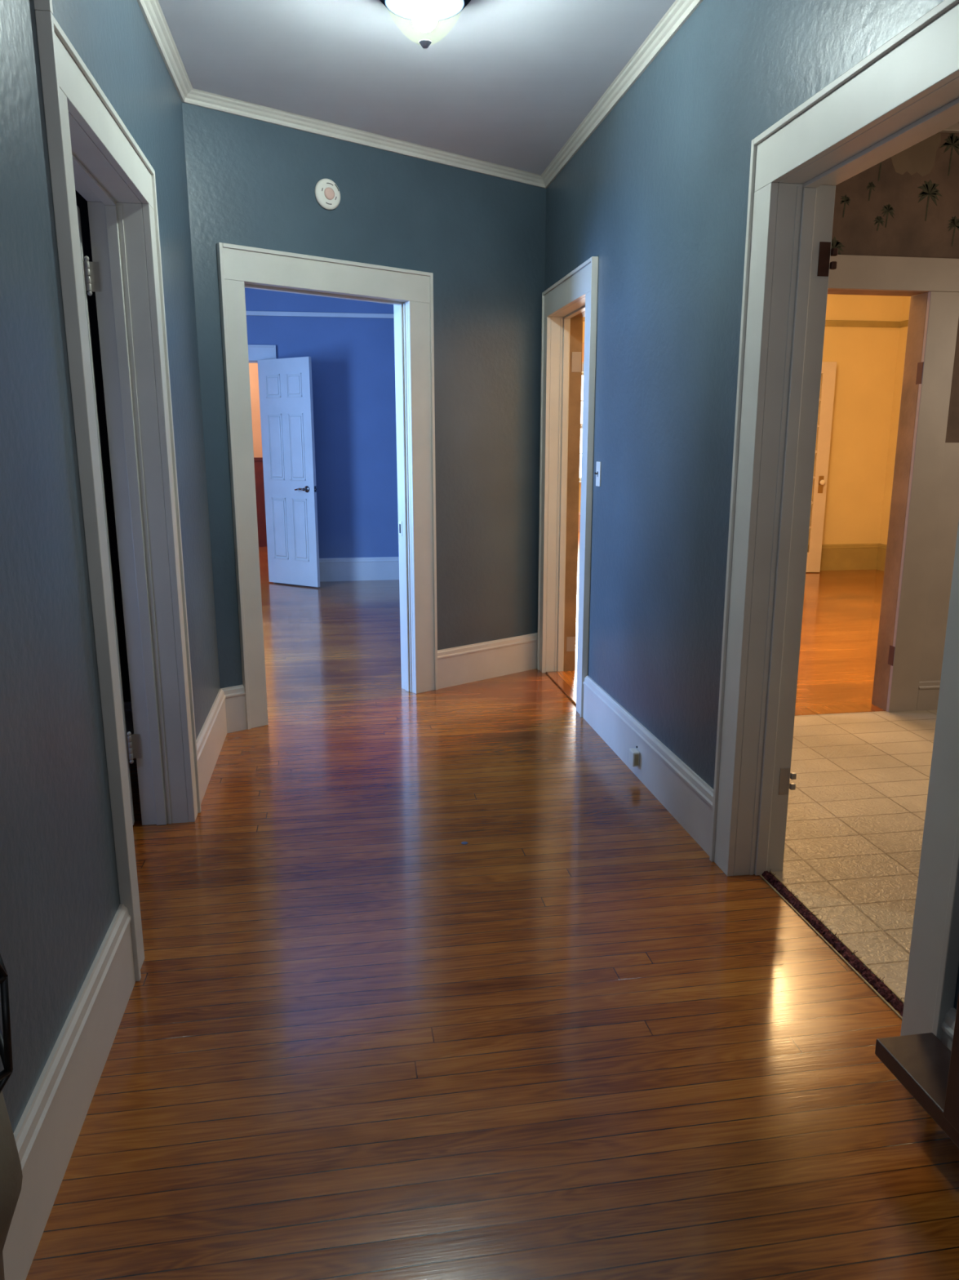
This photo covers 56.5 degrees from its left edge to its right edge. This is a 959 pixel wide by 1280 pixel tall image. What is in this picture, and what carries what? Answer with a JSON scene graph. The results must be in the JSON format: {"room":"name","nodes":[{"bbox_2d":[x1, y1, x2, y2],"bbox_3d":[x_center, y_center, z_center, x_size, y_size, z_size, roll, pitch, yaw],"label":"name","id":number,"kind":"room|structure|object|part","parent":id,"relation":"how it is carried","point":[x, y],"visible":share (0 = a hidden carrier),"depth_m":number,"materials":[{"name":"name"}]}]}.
{"room":"home hallway","nodes":[
{"label":"home hallway","id":0,"kind":"room"},
{"bbox_2d":[75,190,131,702],"bbox_3d":[-2.595,-0.870,3.656,2.459,2.860,0.040,-2,13,-9],"label":"wall","id":1,"kind":"structure","parent":0,"point":[82,202],"depth_m":3.82,"materials":[{"name":"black paint"}]},
{"bbox_2d":[0,0,220,1133],"bbox_3d":[-0.780,-0.248,0.950,0.080,2.800,6.383,-2,13,-9],"label":"wall","id":2,"kind":"structure","parent":0,"point":[60,899],"depth_m":1.82,"materials":[{"name":"blue paint"}]},
{"bbox_2d":[2,903,135,1279],"bbox_3d":[-0.562,1.230,0.223,0.024,0.222,4.287,-2,13,-9],"label":"baseboard","id":3,"kind":"structure","parent":2,"relation":"attached to","point":[46,1133],"depth_m":1.74,"materials":[{"name":"white paint"}]},
{"bbox_2d":[33,0,201,981],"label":"door","id":4,"kind":"structure","parent":2,"relation":"in","point":[92,153],"depth_m":2.89,"materials":[{"name":"white paint"}]},
{"bbox_3d":[-0.900,-1.340,1.837,0.031,0.087,0.019,-2,13,-9],"label":"casing","id":5,"kind":"part","parent":4,"relation":"part of","materials":[{"name":"white paint"}]},
{"bbox_3d":[-0.906,-0.216,2.128,0.031,2.233,0.108,-2,13,-9],"label":"casing","id":6,"kind":"part","parent":4,"relation":"part of","materials":[{"name":"white paint"}]},
{"bbox_3d":[-1.065,-0.429,3.103,0.031,2.233,0.099,-2,13,-9],"label":"casing","id":7,"kind":"part","parent":4,"relation":"part of","materials":[{"name":"white paint"}]},
{"bbox_2d":[136,0,192,102],"bbox_3d":[-0.717,-1.597,0.670,0.052,0.044,6.393,-2,13,-9],"label":"trim","id":8,"kind":"structure","parent":2,"relation":"attached to","point":[151,10],"depth_m":3.24,"materials":[{"name":"white paint"}]},
{"bbox_2d":[195,688,226,804],"bbox_3d":[-1.152,0.440,3.835,0.024,0.222,0.974,-2,13,-9],"label":"baseboard","id":9,"kind":"structure","parent":2,"relation":"attached to","point":[211,739],"depth_m":3.79,"materials":[{"name":"white paint"}]},
{"bbox_2d":[248,363,262,457],"bbox_3d":[-3.360,-2.739,11.861,4.000,3.000,0.100,-2,13,-9],"label":"wall","id":10,"kind":"structure","parent":0,"point":[253,367],"depth_m":11.81,"materials":[{"name":"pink paint"}]},
{"bbox_2d":[253,457,266,546],"bbox_3d":[-3.348,-1.839,11.985,4.000,1.190,0.045,-2,13,-9],"label":"trim","id":11,"kind":"structure","parent":10,"relation":"attached to","point":[258,462],"depth_m":12.04,"materials":[{"name":"red wood"}]},
{"bbox_2d":[244,288,399,558],"bbox_3d":[-2.172,-2.049,8.707,3.930,3.000,0.060,-2,13,-9],"label":"wall","id":12,"kind":"structure","parent":0,"point":[353,359],"depth_m":8.78,"materials":[{"name":"paint"}]},
{"bbox_2d":[248,344,319,586],"bbox_3d":[-2.258,-1.649,8.553,1.384,2.285,0.657,-2,13,-9],"label":"door","id":13,"kind":"structure","parent":12,"relation":"in","point":[255,353],"depth_m":8.55,"materials":[{"name":"white paint"}]},
{"bbox_3d":[-1.958,-2.407,8.467,0.187,0.213,0.008,8,15,32],"label":"door panel","id":14,"kind":"part","parent":13,"relation":"part of","materials":[{"name":"white paint"}]},
{"bbox_3d":[-2.007,-1.696,8.764,0.127,2.285,0.031,-2,13,-9],"label":"casing","id":15,"kind":"part","parent":13,"relation":"part of","materials":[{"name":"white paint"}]},
{"bbox_3d":[-1.958,-1.854,8.588,0.187,0.619,0.008,8,15,32],"label":"door panel","id":16,"kind":"part","parent":13,"relation":"part of","materials":[{"name":"white paint"}]},
{"bbox_3d":[-1.957,-1.093,8.755,0.187,0.598,0.008,8,15,32],"label":"door panel","id":17,"kind":"part","parent":13,"relation":"part of","materials":[{"name":"white paint"}]},
{"bbox_3d":[-1.729,-2.376,8.324,0.187,0.213,0.008,8,15,32],"label":"door panel","id":18,"kind":"part","parent":13,"relation":"part of","materials":[{"name":"white paint"}]},
{"bbox_3d":[-1.728,-1.823,8.445,0.187,0.619,0.008,8,15,32],"label":"door panel","id":19,"kind":"part","parent":13,"relation":"part of","materials":[{"name":"white paint"}]},
{"bbox_3d":[-1.728,-1.062,8.612,0.187,0.598,0.008,8,15,32],"label":"door panel","id":20,"kind":"part","parent":13,"relation":"part of","materials":[{"name":"white paint"}]},
{"bbox_3d":[-1.649,-1.426,8.455,0.062,0.062,0.050,8,15,32],"label":"door handle","id":21,"kind":"part","parent":13,"relation":"part of","materials":[{"name":"silver metal"}]},
{"bbox_2d":[245,311,394,318],"bbox_3d":[-2.122,-3.089,8.447,3.820,0.040,0.018,-2,13,-9],"label":"trim","id":22,"kind":"structure","parent":12,"relation":"attached to","point":[248,313],"depth_m":8.53,"materials":[{"name":"white paint"}]},
{"bbox_2d":[319,556,399,582],"bbox_3d":[-1.089,-0.728,9.130,1.733,0.235,0.024,-2,13,-9],"label":"baseboard","id":23,"kind":"structure","parent":12,"relation":"attached to","point":[380,568],"depth_m":9.10,"materials":[{"name":"white paint"}]},
{"bbox_2d":[182,102,546,688],"bbox_3d":[-0.452,-1.064,4.673,2.076,2.800,0.060,-10,16,-38],"label":"wall","id":24,"kind":"structure","parent":0,"point":[482,237],"depth_m":4.71,"materials":[{"name":"blue paint"}]},
{"bbox_2d":[221,684,246,733],"bbox_3d":[-1.187,0.334,4.316,0.113,0.222,0.024,-10,16,-38],"label":"baseboard","id":25,"kind":"structure","parent":24,"relation":"attached to","point":[235,703],"depth_m":4.31,"materials":[{"name":"white paint"}]},
{"bbox_2d":[216,242,438,729],"bbox_3d":[-0.733,-0.737,4.534,1.150,2.220,0.156,-10,16,-38],"label":"door frame","id":26,"kind":"structure","parent":24,"relation":"in","point":[240,268],"depth_m":4.41,"materials":[{"name":"white paint"}]},
{"bbox_3d":[-1.098,-0.656,4.169,0.113,2.220,0.031,-10,16,-38],"label":"casing","id":27,"kind":"part","parent":26,"relation":"part of","materials":[{"name":"white paint"}]},
{"bbox_3d":[-0.433,-0.609,4.883,0.002,0.080,0.030,-10,16,-38],"label":"strike plate","id":28,"kind":"part","parent":26,"relation":"part of","materials":[{"name":"grey paint"}]},
{"bbox_3d":[-0.302,-0.794,4.795,0.144,2.220,0.031,-10,16,-38],"label":"casing","id":29,"kind":"part","parent":26,"relation":"part of","materials":[{"name":"white paint"}]},
{"bbox_2d":[314,178,340,209],"bbox_3d":[-0.706,-2.087,4.180,0.134,0.134,0.029,-10,16,-38],"label":"detector","id":30,"kind":"object","parent":24,"relation":"attached to","point":[327,194],"visible":1,"depth_m":4.17,"materials":[{"name":"white plastic"}]},
{"bbox_2d":[182,88,545,188],"bbox_3d":[-0.417,-2.400,4.336,2.075,0.044,0.052,-10,16,-38],"label":"trim","id":31,"kind":"structure","parent":24,"relation":"attached to","point":[195,97],"depth_m":4.19,"materials":[{"name":"white paint"}]},
{"bbox_2d":[437,632,537,688],"bbox_3d":[0.061,0.118,5.298,0.792,0.222,0.024,-10,16,-38],"label":"baseboard","id":32,"kind":"structure","parent":24,"relation":"attached to","point":[462,664],"depth_m":5.27,"materials":[{"name":"white paint"}]},
{"bbox_2d":[158,0,675,175],"bbox_3d":[0.051,-1.801,1.376,2.130,0.050,7.600,-2,13,-9],"label":"ceiling","id":33,"kind":"structure","parent":0,"point":[508,83],"depth_m":3.44,"materials":[{"name":"paint"}]},
{"bbox_2d":[379,0,471,48],"bbox_3d":[-0.171,-1.970,2.785,0.332,0.222,0.332,-2,13,-9],"label":"ceiling light","id":34,"kind":"object","parent":33,"relation":"attached to","point":[424,15],"visible":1,"depth_m":2.80,"materials":[{"name":"glass"}]},
{"bbox_3d":[-0.171,-1.950,2.790,0.085,0.088,0.085,-2,13,-9],"label":"light bulb","id":35,"kind":"part","parent":34,"relation":"part of","materials":[{"name":"white glass"}]},
{"bbox_2d":[25,531,958,1279],"bbox_3d":[0.403,-0.148,7.134,13.000,0.054,18.300,-2,13,-9],"label":"floor","id":36,"kind":"structure","parent":0,"point":[356,1038],"depth_m":2.20,"materials":[{"name":"brown wood"}]},
{"bbox_2d":[0,1090,22,1279],"bbox_3d":[-0.564,0.815,0.915,0.224,0.738,0.224,-2,13,-9],"label":"bin","id":37,"kind":"object","parent":36,"relation":"on","point":[11,1171],"visible":1,"depth_m":0.87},
{"bbox_2d":[0,953,13,1093],"bbox_3d":[-0.565,0.352,0.814,0.266,0.203,0.240,-2,13,-9],"label":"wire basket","id":38,"kind":"object","parent":37,"relation":"on","point":[6,1051],"visible":1,"depth_m":0.83,"materials":[{"name":"black"}]},
{"bbox_2d":[760,869,904,1019],"bbox_3d":[0.994,0.842,2.458,0.057,0.020,0.895,-2,13,-9],"label":"threshold","id":39,"kind":"object","parent":36,"relation":"on","point":[855,962],"visible":0.82,"depth_m":2.46,"materials":[{"name":"black metal"}]},
{"bbox_2d":[795,703,885,715],"bbox_3d":[1.690,0.371,4.636,0.836,0.006,0.125,-2,13,-9],"label":"threshold","id":40,"kind":"object","parent":36,"relation":"on","point":[856,708],"depth_m":4.66,"materials":[{"name":"beige tile"}]},
{"bbox_2d":[875,994,958,1147],"bbox_3d":[0.972,0.603,1.157,0.143,1.045,1.272,-2,13,-9],"label":"stand","id":41,"kind":"object","parent":36,"relation":"on","point":[923,1064],"visible":1,"depth_m":1.73,"materials":[{"name":"brown wood"}]},
{"bbox_3d":[0.866,0.453,1.514,0.040,0.855,0.047,-2,13,-9],"label":"post","id":42,"kind":"part","parent":41,"relation":"part of","materials":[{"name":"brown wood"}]},
{"bbox_2d":[578,362,583,512],"bbox_3d":[1.551,-3.220,14.030,5.600,3.000,0.140,-2,13,-9],"label":"wall","id":43,"kind":"structure","parent":0,"point":[580,493],"depth_m":14.17,"materials":[{"name":"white paint"}]},
{"bbox_2d":[577,512,580,531],"bbox_3d":[1.566,-1.883,14.238,5.400,0.300,0.028,-2,13,-9],"label":"baseboard","id":44,"kind":"structure","parent":43,"relation":"attached to","point":[579,530],"depth_m":14.23,"materials":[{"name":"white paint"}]},
{"bbox_2d":[579,364,583,483],"bbox_3d":[1.508,-3.333,13.954,1.360,1.874,0.175,-2,13,-9],"label":"window","id":45,"kind":"structure","parent":43,"relation":"in","point":[582,384],"depth_m":14.01,"materials":[{"name":"white paint"}]},
{"bbox_3d":[1.502,-2.942,14.079,1.020,0.777,0.004,-2,13,-9],"label":"pane","id":46,"kind":"part","parent":45,"relation":"part of","materials":[{"name":"white"}]},
{"bbox_3d":[1.496,-3.738,13.940,1.020,0.777,0.004,-2,13,-9],"label":"pane","id":47,"kind":"part","parent":45,"relation":"part of","materials":[{"name":"white"}]},
{"bbox_2d":[582,293,902,544],"bbox_3d":[2.212,-2.192,9.336,4.609,3.000,0.140,-2,13,-9],"label":"wall","id":48,"kind":"structure","parent":0,"point":[865,357],"depth_m":9.52,"materials":[{"name":"paint"}]},
{"bbox_2d":[582,342,584,362],"bbox_3d":[1.577,-1.847,9.294,2.860,2.346,0.166,-2,13,-9],"label":"door","id":49,"kind":"structure","parent":48,"relation":"in","point":[583,348],"depth_m":8.90,"materials":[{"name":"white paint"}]},
{"bbox_2d":[582,316,900,328],"bbox_3d":[2.188,-3.228,9.021,4.520,0.060,0.022,-2,13,-9],"label":"trim","id":50,"kind":"structure","parent":48,"relation":"attached to","point":[828,322],"depth_m":9.29,"materials":[{"name":"green paint"}]},
{"bbox_2d":[805,361,836,572],"bbox_3d":[3.323,-1.790,9.388,0.689,2.174,0.096,0,12,1],"label":"door","id":51,"kind":"structure","parent":48,"relation":"in","point":[828,368],"depth_m":9.38,"materials":[{"name":"beige paint"}]},
{"bbox_3d":[3.603,-1.640,9.425,0.052,0.180,0.003,0,12,1],"label":"door plate","id":52,"kind":"part","parent":51,"relation":"part of","materials":[{"name":"gold metal"}]},
{"bbox_3d":[3.600,-1.658,9.390,0.055,0.056,0.060,-2,13,-9],"label":"door knob","id":53,"kind":"part","parent":51,"relation":"part of","materials":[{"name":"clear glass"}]},
{"bbox_2d":[807,543,879,570],"bbox_3d":[3.722,-0.901,9.778,1.420,0.285,0.028,-2,13,-9],"label":"baseboard","id":54,"kind":"structure","parent":48,"relation":"attached to","point":[846,556],"depth_m":9.82,"materials":[{"name":"green paint"}]},
{"bbox_2d":[545,0,958,1009],"bbox_3d":[0.993,-0.427,1.755,0.080,2.800,7.453,-2,13,-9],"label":"wall","id":55,"kind":"structure","parent":0,"point":[658,192],"depth_m":3.21,"materials":[{"name":"blue paint"}]},
{"bbox_2d":[537,256,598,717],"bbox_3d":[0.541,-0.788,4.817,0.216,2.197,1.013,-2,13,-9],"label":"door","id":56,"kind":"structure","parent":55,"relation":"in","point":[574,297],"depth_m":5.11,"materials":[{"name":"white paint"}]},
{"bbox_3d":[0.378,-0.882,5.244,0.031,2.197,0.099,-2,13,-9],"label":"casing","id":57,"kind":"part","parent":56,"relation":"part of","materials":[{"name":"white paint"}]},
{"bbox_3d":[0.520,-0.692,4.376,0.031,2.197,0.129,-2,13,-9],"label":"casing","id":58,"kind":"part","parent":56,"relation":"part of","materials":[{"name":"white paint"}]},
{"bbox_2d":[594,461,601,486],"bbox_3d":[0.550,-0.778,4.189,0.022,0.114,0.062,-2,13,-9],"label":"light switch","id":59,"kind":"object","parent":55,"relation":"attached to","point":[597,473],"visible":1,"depth_m":4.18,"materials":[{"name":"white plastic"}]},
{"bbox_2d":[541,0,703,188],"bbox_3d":[0.931,-1.763,1.421,0.052,0.044,7.393,-2,13,-9],"label":"trim","id":60,"kind":"structure","parent":55,"relation":"attached to","point":[680,11],"depth_m":3.55,"materials":[{"name":"white paint"}]},
{"bbox_2d":[628,746,639,766],"bbox_3d":[0.643,0.480,3.721,0.030,0.077,0.074,-2,13,-9],"label":"phone jack","id":61,"kind":"object","parent":55,"relation":"attached to","point":[634,754],"visible":1,"depth_m":3.69,"materials":[{"name":"white plastic"}]},
{"bbox_2d":[582,675,713,856],"bbox_3d":[0.661,0.457,3.748,0.024,0.222,1.612,-2,13,-9],"label":"baseboard","id":62,"kind":"structure","parent":55,"relation":"attached to","point":[686,797],"depth_m":3.51,"materials":[{"name":"white paint"}]},
{"bbox_2d":[709,0,958,1040],"bbox_3d":[0.964,-0.220,2.221,0.214,2.197,1.144,-2,13,-9],"label":"door","id":63,"kind":"structure","parent":55,"relation":"in","point":[904,93],"depth_m":2.53,"materials":[{"name":"white paint"}]},
{"bbox_3d":[0.793,-0.325,2.700,0.031,2.197,0.122,-2,13,-9],"label":"casing","id":64,"kind":"part","parent":63,"relation":"part of","materials":[{"name":"white paint"}]},
{"bbox_3d":[0.954,-0.109,1.715,0.031,2.197,0.124,-2,13,-9],"label":"casing","id":65,"kind":"part","parent":63,"relation":"part of","materials":[{"name":"white paint"}]},
{"bbox_2d":[941,1007,956,1051],"bbox_3d":[1.250,1.245,0.148,0.024,0.222,3.565,-2,13,-9],"label":"baseboard","id":66,"kind":"structure","parent":55,"relation":"attached to","point":[948,1025],"depth_m":1.83,"materials":[{"name":"white paint"}]},
{"bbox_2d":[831,132,958,442],"bbox_3d":[2.213,-1.030,4.386,3.009,2.850,0.071,-2,13,-9],"label":"wall","id":67,"kind":"structure","parent":0,"point":[906,204],"depth_m":4.09,"materials":[{"name":"paper"}]},
{"bbox_2d":[827,254,958,712],"bbox_3d":[1.712,-0.700,4.395,1.120,2.203,0.155,-2,13,-9],"label":"door","id":68,"kind":"structure","parent":67,"relation":"in","point":[934,313],"depth_m":4.37,"materials":[{"name":"paint"}]},
{"bbox_3d":[2.191,-0.632,4.422,0.158,2.056,0.023,-2,13,-9],"label":"casing","id":69,"kind":"part","parent":68,"relation":"part of","materials":[{"name":"paint"}]},
{"bbox_2d":[916,680,940,711],"bbox_3d":[2.990,0.264,4.747,1.455,0.165,0.026,-2,13,-9],"label":"baseboard","id":70,"kind":"structure","parent":67,"relation":"attached to","point":[929,691],"depth_m":4.63,"materials":[{"name":"paint"}]},
{"bbox_2d":[920,442,958,680],"bbox_3d":[2.988,-0.402,4.608,1.455,1.205,0.012,-2,13,-9],"label":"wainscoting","id":71,"kind":"structure","parent":67,"relation":"attached to","point":[948,517],"depth_m":4.50,"materials":[{"name":"paint"}]},
{"bbox_2d":[940,122,958,133],"bbox_3d":[2.220,-2.320,4.053,3.009,0.037,0.030,-2,13,-9],"label":"trim","id":72,"kind":"structure","parent":67,"relation":"attached to","point":[954,128],"depth_m":4.03,"materials":[{"name":"paint"}]},
{"bbox_2d":[880,295,913,544],"bbox_3d":[4.840,-1.759,7.346,0.100,3.000,5.010,-2,13,-9],"label":"wall","id":73,"kind":"structure","parent":0,"point":[906,300],"depth_m":9.52,"materials":[{"name":"paint"}]},
{"bbox_2d":[876,543,887,571],"bbox_3d":[4.790,-0.416,7.559,0.028,0.285,4.850,-2,13,-9],"label":"baseboard","id":74,"kind":"structure","parent":73,"relation":"attached to","point":[882,553],"depth_m":9.80,"materials":[{"name":"green paint"}]},
{"bbox_2d":[898,320,908,328],"bbox_3d":[4.790,-2.797,7.038,0.022,0.060,4.850,-2,13,-9],"label":"trim","id":75,"kind":"structure","parent":73,"relation":"attached to","point":[904,323],"depth_m":9.28,"materials":[{"name":"green paint"}]}
]}

